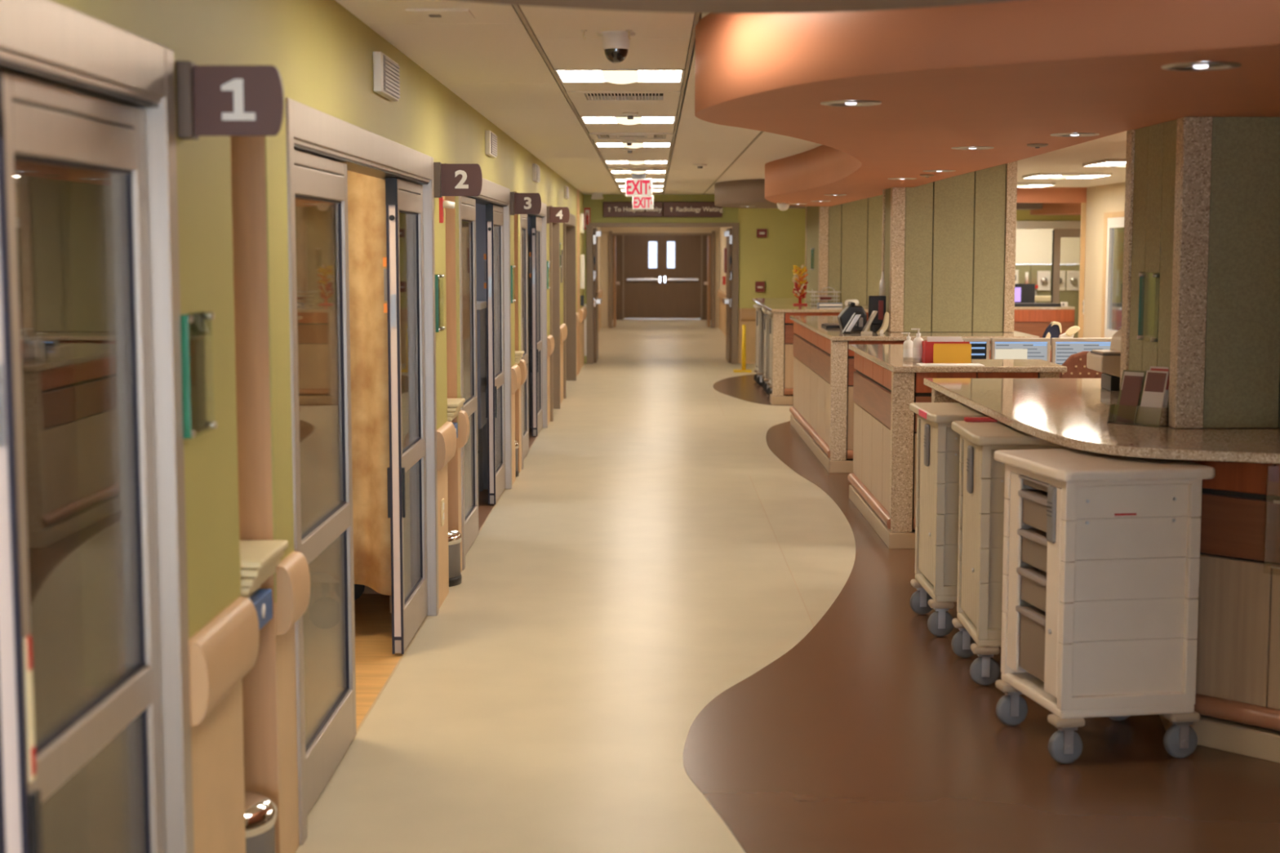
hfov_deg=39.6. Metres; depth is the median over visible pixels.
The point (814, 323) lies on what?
countertop
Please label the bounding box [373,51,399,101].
air vent
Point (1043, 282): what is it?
panel
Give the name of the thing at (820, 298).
notebook
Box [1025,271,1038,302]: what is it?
jar
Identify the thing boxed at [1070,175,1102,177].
diffuser
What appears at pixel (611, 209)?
direction sign
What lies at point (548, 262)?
acrylic holder
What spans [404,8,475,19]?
plate
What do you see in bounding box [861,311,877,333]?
paper holder
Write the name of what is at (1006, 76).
soffit
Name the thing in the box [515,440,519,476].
can
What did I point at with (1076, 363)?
office chair
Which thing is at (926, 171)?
recessed light
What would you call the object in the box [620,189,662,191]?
ceiling light
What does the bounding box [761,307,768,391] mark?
cart
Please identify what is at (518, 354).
shelf
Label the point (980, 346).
monitor
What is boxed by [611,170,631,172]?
diffuser
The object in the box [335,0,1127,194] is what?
ceiling
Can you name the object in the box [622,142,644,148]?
basket
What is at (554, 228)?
door
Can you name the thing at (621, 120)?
basket
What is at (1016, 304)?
scanner
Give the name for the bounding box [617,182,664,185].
ceiling light
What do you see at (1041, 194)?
wall header
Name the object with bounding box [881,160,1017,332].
wall column
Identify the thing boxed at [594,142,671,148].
ceiling light
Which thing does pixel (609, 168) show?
ceiling vent
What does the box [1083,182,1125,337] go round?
wall
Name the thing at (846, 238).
wall column
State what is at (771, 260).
wall
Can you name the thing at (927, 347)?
file holder
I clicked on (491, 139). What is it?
air vent
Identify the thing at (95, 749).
door
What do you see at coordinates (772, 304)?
countertop
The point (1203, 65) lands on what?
recessed light
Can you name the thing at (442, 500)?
wall outlet
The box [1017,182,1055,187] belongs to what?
ceiling light
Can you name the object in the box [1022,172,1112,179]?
ceiling light
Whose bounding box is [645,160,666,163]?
diffuser
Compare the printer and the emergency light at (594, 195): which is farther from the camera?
the emergency light at (594, 195)
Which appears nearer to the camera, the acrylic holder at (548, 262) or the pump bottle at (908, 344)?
the pump bottle at (908, 344)
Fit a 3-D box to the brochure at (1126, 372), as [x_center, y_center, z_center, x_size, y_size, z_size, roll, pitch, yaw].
[1.967,-0.122,7.136,0.061,0.204,0.104,-5,8,-41]
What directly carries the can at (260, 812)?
on the floor
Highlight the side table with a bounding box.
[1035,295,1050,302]
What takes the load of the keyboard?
on the countertop at (814, 323)
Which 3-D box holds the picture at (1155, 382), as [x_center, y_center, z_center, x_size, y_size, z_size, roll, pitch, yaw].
[2.041,-0.175,7.040,0.022,0.075,0.085,-5,8,-41]
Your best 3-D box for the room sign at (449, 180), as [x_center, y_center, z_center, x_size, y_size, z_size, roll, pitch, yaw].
[-0.887,-1.202,8.670,0.235,0.170,0.060,0,6,0]
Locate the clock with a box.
[1060,302,1067,306]
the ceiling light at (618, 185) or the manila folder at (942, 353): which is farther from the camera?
the ceiling light at (618, 185)
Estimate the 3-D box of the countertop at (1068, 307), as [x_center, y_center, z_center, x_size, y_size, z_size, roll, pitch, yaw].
[4.662,-1.669,24.943,2.770,0.035,0.465,0,6,0]
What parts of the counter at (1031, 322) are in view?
panel, band panel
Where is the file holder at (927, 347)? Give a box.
[922,340,969,363]
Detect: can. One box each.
[244,790,277,852]
[448,528,462,586]
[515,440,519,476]
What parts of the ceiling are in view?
panel, panel, panel, panel, panel, panel, panel, panel, panel, panel, panel, panel, panel, panel, panel, panel, panel, panel, panel, panel, panel, panel, panel, panel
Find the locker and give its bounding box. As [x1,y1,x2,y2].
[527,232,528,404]
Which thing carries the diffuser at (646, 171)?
attached to the ceiling light at (611, 171)
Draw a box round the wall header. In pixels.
[1016,186,1086,337]
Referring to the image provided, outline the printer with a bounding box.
[1086,326,1121,391]
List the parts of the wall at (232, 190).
green wall panel, wainscot panel, crash rail, green wall panel, wainscot panel, crash rail, wainscot panel, green wall panel, crash rail, green wall panel, wainscot panel, crash rail, green wall panel, wainscot panel, crash rail, green wall panel, wainscot panel, crash rail, green wall panel, wainscot panel, crash rail, wainscot panel, green wall panel, crash rail, green wall panel, wainscot panel, crash rail, wainscot panel, green wall panel, crash rail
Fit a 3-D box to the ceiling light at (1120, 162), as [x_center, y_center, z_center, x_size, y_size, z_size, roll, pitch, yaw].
[4.742,-2.522,17.000,0.800,0.046,0.880,0,6,-1]
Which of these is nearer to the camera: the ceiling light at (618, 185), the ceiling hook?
the ceiling hook
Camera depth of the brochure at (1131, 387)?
7.11 m
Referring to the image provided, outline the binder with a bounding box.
[817,302,842,306]
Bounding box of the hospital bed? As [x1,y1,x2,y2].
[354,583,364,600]
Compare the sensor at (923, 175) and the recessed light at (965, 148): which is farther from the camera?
the sensor at (923, 175)
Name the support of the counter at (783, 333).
on the floor
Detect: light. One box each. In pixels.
[439,196,454,222]
[554,68,684,84]
[579,115,675,124]
[591,192,603,199]
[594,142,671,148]
[604,160,668,164]
[609,170,666,173]
[614,178,665,181]
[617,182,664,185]
[617,185,663,186]
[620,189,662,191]
[789,203,807,204]
[820,100,881,106]
[823,194,846,195]
[887,177,916,179]
[923,169,955,172]
[951,146,994,150]
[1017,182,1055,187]
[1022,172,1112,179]
[1050,132,1099,137]
[1082,158,1125,167]
[1160,61,1240,71]
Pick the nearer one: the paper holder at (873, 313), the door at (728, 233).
the paper holder at (873, 313)
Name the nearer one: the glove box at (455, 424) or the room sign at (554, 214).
the glove box at (455, 424)
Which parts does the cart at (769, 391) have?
corner post, cart lid, door handle, corner post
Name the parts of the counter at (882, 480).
panel, panel, panel, panel, bumper rail, band panel, panel, panel, panel, panel, bumper rail, panel, band panel, panel, panel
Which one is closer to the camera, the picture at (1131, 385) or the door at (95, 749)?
the door at (95, 749)
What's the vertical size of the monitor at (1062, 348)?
0.405 m
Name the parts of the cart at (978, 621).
corner post, door handle, cross rail, frame, corner post, cross rail, panel, cart lid, cross rail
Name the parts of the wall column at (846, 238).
stone post, fabric panel, fabric panel, fabric panel, stone post, fabric panel, fabric panel, fabric panel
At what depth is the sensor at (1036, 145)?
8.56 m
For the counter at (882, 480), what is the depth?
10.83 m
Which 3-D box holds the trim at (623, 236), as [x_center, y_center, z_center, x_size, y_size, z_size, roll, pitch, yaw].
[0.566,-3.775,44.688,2.017,2.180,0.210,0,6,0]
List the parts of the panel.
gas plate, gas plate, gas plate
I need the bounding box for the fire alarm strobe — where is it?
[756,228,767,237]
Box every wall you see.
[52,0,586,852]
[475,203,532,489]
[583,193,1080,363]
[989,343,1051,361]
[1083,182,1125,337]
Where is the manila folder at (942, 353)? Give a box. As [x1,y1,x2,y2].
[933,343,971,363]
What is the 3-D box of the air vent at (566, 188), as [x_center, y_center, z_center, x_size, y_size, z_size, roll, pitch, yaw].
[-0.892,-2.839,21.561,0.040,0.150,0.460,0,6,0]
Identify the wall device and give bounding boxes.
[580,213,584,233]
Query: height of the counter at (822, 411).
1.064 m
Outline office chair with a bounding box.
[1058,351,1102,377]
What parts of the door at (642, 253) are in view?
lite frame, glass pane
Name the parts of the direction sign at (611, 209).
sign panel, sign panel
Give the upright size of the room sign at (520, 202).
0.170 m
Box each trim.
[586,222,738,364]
[608,231,715,328]
[622,235,702,319]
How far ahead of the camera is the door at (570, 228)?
24.09 m
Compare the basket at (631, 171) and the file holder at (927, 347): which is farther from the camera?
the basket at (631, 171)
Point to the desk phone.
(846, 314)
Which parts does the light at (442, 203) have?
lamp plate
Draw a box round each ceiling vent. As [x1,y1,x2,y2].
[566,91,680,101]
[589,132,673,139]
[608,167,666,170]
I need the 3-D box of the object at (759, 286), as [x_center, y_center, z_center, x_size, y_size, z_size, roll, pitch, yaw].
[1.869,-2.172,27.656,0.145,0.165,0.064,0,6,0]
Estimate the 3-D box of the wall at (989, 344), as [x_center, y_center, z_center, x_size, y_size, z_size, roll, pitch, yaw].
[3.199,-0.071,13.292,2.290,1.085,0.290,0,6,0]
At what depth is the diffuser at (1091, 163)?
17.04 m
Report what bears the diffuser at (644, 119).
attached to the ceiling light at (585, 119)
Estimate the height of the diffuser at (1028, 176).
0.019 m
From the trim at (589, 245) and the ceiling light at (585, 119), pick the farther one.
the trim at (589, 245)
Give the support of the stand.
on the countertop at (814, 323)
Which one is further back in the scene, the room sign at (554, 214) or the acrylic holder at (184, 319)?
the room sign at (554, 214)
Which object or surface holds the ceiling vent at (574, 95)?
in the ceiling
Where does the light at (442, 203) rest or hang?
attached to the wall at (232, 190)
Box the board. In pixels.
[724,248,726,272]
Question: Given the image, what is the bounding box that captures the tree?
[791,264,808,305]
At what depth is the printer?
8.73 m
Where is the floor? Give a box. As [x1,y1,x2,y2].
[295,320,1279,852]
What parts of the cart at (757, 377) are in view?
door handle, corner post, cart lid, corner post, panel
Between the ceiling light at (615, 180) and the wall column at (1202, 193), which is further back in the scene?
the ceiling light at (615, 180)
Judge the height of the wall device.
0.280 m
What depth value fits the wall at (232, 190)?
4.97 m
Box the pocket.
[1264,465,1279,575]
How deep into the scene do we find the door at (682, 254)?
44.59 m
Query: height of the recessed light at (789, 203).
0.008 m
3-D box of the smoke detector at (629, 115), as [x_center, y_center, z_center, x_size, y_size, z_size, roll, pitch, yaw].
[-0.059,-1.906,10.915,0.100,0.042,0.100,0,6,0]
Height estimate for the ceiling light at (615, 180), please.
0.046 m
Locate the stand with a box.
[867,295,886,331]
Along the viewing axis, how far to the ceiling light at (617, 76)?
8.54 m
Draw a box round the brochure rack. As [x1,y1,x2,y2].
[1107,403,1168,427]
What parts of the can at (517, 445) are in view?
can lid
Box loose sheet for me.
[915,363,984,365]
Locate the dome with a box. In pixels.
[777,202,789,210]
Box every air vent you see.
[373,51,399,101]
[484,129,497,157]
[532,163,540,182]
[564,185,568,199]
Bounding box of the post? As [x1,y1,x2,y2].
[733,324,751,372]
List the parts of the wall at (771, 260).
wall panel, wainscot panel, crash rail, wall panel, crash rail, wainscot panel, wainscot panel, crash rail, wall panel, olive wall panel, white wall panel, green wall panel, olive wall panel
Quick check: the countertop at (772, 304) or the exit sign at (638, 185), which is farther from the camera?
the countertop at (772, 304)
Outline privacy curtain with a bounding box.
[346,170,391,595]
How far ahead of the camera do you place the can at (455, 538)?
9.51 m
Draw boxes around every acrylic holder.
[180,312,217,438]
[435,274,444,332]
[510,265,515,302]
[546,261,550,288]
[810,248,814,270]
[1137,271,1159,342]
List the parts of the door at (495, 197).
glass pane, glass pane, fixed panel, lock plate, edge plate, pull handle, header trim, sliding panel, glass pane, glass pane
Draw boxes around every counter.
[769,312,868,404]
[789,320,991,472]
[847,352,1059,548]
[931,388,1279,763]
[1013,309,1075,337]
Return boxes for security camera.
[596,31,635,62]
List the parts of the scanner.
scanner lid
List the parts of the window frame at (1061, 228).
sliding panel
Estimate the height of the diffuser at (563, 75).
0.019 m
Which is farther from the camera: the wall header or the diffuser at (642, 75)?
the wall header
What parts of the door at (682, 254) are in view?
lite frame, glass pane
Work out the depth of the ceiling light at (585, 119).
11.50 m
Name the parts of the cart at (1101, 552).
corner post, cross rail, panel, drawer, drawer, drawer, cross rail, drawer, door handle, half door, corner post, drawer, frame, cart lid, cross rail, panel, cross rail, corner post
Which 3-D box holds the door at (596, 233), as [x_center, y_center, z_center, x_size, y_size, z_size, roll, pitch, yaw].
[-0.666,-2.095,28.260,0.122,2.100,1.075,0,6,0]
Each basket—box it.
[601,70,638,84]
[614,116,642,124]
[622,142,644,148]
[627,160,645,164]
[630,170,646,173]
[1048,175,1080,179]
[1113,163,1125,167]
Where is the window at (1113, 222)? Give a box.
[1101,211,1124,337]
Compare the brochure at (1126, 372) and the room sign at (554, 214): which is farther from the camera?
the room sign at (554, 214)
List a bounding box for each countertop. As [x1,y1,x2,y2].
[751,297,868,312]
[789,315,1039,341]
[848,344,1066,372]
[923,377,1279,464]
[1014,306,1075,309]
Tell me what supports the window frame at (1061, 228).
in the wall at (771, 260)
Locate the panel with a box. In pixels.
[1036,271,1079,290]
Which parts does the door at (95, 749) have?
lock plate, edge plate, pull handle, glass pane, header trim, glass pane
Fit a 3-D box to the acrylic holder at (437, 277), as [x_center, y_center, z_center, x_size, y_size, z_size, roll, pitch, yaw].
[-0.991,-0.612,8.789,0.026,0.280,0.222,0,6,0]
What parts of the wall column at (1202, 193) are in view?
stone post, fabric panel, fabric panel, fabric panel, stone post, fabric panel, fabric panel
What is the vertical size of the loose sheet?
0.004 m
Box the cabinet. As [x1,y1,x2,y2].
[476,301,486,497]
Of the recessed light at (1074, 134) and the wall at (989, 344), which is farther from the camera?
the wall at (989, 344)
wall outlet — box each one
[440,498,444,526]
[1014,269,1018,284]
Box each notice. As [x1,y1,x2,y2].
[560,254,562,282]
[561,249,563,276]
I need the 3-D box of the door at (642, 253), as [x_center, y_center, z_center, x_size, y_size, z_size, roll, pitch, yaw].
[0.083,-3.743,44.590,0.958,2.128,0.120,0,6,0]
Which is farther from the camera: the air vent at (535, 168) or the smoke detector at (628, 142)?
the air vent at (535, 168)
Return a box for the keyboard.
[821,323,839,328]
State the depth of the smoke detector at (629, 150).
14.77 m
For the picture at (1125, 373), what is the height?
0.073 m
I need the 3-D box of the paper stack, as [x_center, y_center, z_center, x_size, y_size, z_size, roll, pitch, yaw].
[1.877,-0.475,10.914,0.240,0.156,0.070,0,6,0]
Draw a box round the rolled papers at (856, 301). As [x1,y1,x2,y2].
[844,299,858,306]
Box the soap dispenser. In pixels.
[580,254,585,306]
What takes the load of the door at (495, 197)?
in the wall at (232, 190)
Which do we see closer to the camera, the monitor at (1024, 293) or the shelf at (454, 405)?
the shelf at (454, 405)
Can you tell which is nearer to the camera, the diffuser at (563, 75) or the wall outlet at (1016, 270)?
the diffuser at (563, 75)
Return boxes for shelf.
[239,540,288,597]
[447,398,465,422]
[515,351,524,364]
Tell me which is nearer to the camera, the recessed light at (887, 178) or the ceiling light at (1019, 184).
the recessed light at (887, 178)
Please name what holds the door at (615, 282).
in the wall at (771, 260)
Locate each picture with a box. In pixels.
[1120,371,1144,391]
[1122,377,1141,395]
[1144,372,1166,392]
[1150,368,1169,390]
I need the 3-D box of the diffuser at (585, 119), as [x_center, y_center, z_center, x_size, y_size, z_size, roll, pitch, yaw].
[-0.261,-1.996,11.490,0.206,0.019,0.576,0,6,0]
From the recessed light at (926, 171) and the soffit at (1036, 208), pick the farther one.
the soffit at (1036, 208)
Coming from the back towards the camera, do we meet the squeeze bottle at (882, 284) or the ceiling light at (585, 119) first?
the squeeze bottle at (882, 284)
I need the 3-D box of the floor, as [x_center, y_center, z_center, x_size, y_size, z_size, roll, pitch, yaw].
[2.345,-0.203,20.617,14.000,0.122,49.300,0,6,0]
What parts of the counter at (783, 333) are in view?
bumper rail, panel, band panel, panel, panel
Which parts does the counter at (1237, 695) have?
panel, band panel, panel, bumper rail, panel, band panel, panel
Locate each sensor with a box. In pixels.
[920,174,934,177]
[1026,143,1048,148]
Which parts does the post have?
post, post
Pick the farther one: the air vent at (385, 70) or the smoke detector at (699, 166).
the smoke detector at (699, 166)
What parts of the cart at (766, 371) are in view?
door handle, corner post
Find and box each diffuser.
[557,70,604,80]
[582,116,616,122]
[596,142,622,146]
[606,160,627,163]
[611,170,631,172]
[637,70,681,80]
[641,116,674,122]
[644,142,670,146]
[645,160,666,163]
[646,170,665,172]
[1022,185,1046,186]
[1027,175,1058,177]
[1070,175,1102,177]
[1088,161,1125,165]
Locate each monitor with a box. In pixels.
[961,337,989,359]
[990,337,1050,361]
[1014,284,1035,302]
[1050,337,1111,364]
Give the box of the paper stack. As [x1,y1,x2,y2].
[927,336,963,342]
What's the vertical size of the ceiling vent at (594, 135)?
0.040 m
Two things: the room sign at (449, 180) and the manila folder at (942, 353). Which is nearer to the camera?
the room sign at (449, 180)
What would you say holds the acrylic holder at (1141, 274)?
attached to the wall column at (1202, 193)
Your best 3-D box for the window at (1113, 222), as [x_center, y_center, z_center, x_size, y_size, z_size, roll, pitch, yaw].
[6.123,-1.819,22.317,0.070,1.760,2.260,0,6,0]
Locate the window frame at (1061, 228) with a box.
[1016,221,1080,303]
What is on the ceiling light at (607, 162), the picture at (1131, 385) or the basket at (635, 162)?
the basket at (635, 162)
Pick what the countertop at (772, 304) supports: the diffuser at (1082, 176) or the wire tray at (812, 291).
the wire tray at (812, 291)
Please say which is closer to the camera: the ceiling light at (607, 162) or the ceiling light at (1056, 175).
the ceiling light at (607, 162)
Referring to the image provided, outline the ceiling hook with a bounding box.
[580,29,586,39]
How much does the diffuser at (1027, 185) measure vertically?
0.019 m
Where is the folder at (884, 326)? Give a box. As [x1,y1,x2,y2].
[875,311,888,333]
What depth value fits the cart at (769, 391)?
21.25 m
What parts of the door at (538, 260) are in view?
glass pane, glass pane, fixed panel, lock plate, edge plate, pull handle, sliding panel, glass pane, glass pane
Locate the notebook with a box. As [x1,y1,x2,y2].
[818,297,831,299]
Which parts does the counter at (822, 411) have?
panel, panel, panel, panel, band panel, panel, panel, bumper rail, panel, panel, band panel, panel, panel, panel, panel, bumper rail, panel, band panel, panel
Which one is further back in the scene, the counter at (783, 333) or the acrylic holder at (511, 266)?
the counter at (783, 333)
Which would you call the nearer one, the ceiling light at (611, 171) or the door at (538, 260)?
the door at (538, 260)
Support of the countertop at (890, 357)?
on the counter at (882, 480)
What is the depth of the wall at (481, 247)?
13.21 m
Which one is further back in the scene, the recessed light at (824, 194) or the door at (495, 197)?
the recessed light at (824, 194)
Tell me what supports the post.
on the floor
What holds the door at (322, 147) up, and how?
in the wall at (232, 190)
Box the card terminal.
[841,312,862,333]
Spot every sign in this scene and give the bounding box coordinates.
[175,61,284,139]
[433,162,482,197]
[510,191,541,214]
[546,206,569,223]
[584,208,590,229]
[603,201,722,217]
[625,173,652,196]
[632,195,653,209]
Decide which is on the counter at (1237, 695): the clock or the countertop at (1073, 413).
the countertop at (1073, 413)
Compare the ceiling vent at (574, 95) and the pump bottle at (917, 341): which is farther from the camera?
the pump bottle at (917, 341)
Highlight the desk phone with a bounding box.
[837,302,866,331]
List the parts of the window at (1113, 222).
glass pane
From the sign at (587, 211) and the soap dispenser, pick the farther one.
the sign at (587, 211)
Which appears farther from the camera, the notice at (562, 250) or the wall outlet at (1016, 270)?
the wall outlet at (1016, 270)
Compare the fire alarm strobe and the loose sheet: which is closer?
the loose sheet
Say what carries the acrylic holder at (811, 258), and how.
attached to the wall column at (846, 238)
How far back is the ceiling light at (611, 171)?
19.43 m
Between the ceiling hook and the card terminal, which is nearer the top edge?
the ceiling hook
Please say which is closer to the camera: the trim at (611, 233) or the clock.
the clock
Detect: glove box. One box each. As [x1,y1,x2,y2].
[248,588,272,630]
[452,422,457,438]
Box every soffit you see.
[459,0,1279,208]
[1016,202,1081,214]
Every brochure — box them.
[1114,369,1146,421]
[1115,375,1143,422]
[1137,370,1168,425]
[1149,366,1169,422]
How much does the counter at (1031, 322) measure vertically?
0.950 m
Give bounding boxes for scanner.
[1014,302,1061,306]
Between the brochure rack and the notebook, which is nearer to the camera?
the brochure rack
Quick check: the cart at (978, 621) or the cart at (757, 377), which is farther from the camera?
the cart at (757, 377)
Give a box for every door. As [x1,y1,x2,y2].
[0,0,194,852]
[285,97,439,844]
[458,177,511,569]
[520,202,547,469]
[549,205,560,421]
[563,213,576,398]
[592,227,602,362]
[613,235,619,327]
[624,235,662,319]
[662,235,701,319]
[703,235,710,327]
[722,227,732,363]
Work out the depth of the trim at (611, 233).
40.09 m
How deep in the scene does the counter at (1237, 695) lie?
6.33 m
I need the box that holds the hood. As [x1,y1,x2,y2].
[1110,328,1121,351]
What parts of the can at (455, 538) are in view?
can lid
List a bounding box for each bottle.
[879,271,885,295]
[901,332,912,360]
[911,328,923,361]
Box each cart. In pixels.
[753,304,764,385]
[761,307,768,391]
[766,310,773,396]
[909,402,998,636]
[951,417,1073,685]
[994,448,1215,764]
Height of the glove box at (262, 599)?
0.084 m
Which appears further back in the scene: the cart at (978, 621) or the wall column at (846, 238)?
the wall column at (846, 238)
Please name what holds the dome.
attached to the soffit at (1006, 76)
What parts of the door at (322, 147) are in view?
glass pane, glass pane, fixed panel, header trim, lock plate, edge plate, pull handle, glass pane, sliding panel, glass pane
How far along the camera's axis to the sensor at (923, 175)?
12.14 m
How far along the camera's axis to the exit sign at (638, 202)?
25.60 m
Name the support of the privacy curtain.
hanging from the ceiling
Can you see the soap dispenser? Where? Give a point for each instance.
(582, 256)
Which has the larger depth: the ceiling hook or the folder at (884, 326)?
the folder at (884, 326)
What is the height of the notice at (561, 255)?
0.320 m
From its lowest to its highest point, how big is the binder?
0.045 m
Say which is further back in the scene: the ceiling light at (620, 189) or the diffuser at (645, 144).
the ceiling light at (620, 189)
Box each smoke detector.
[622,111,638,119]
[622,139,635,145]
[623,147,635,153]
[693,164,706,168]
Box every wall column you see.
[804,195,882,305]
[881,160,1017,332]
[1120,116,1279,428]
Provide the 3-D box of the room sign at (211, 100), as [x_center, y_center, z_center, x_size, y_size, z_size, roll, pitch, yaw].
[-0.920,-0.734,4.003,0.235,0.170,0.060,0,6,0]
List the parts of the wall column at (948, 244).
stone post, fabric panel, stone post, fabric panel, fabric panel, fabric panel, stone post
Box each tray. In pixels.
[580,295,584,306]
[806,286,840,306]
[1092,349,1120,353]
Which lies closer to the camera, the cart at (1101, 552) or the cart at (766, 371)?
the cart at (1101, 552)
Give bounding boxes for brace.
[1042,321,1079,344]
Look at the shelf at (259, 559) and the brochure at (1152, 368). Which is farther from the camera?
the brochure at (1152, 368)
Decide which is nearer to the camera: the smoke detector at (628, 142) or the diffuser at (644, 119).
the diffuser at (644, 119)
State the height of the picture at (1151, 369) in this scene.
0.081 m
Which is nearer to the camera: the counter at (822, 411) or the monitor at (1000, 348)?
the monitor at (1000, 348)
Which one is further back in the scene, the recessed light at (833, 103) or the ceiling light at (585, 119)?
the ceiling light at (585, 119)

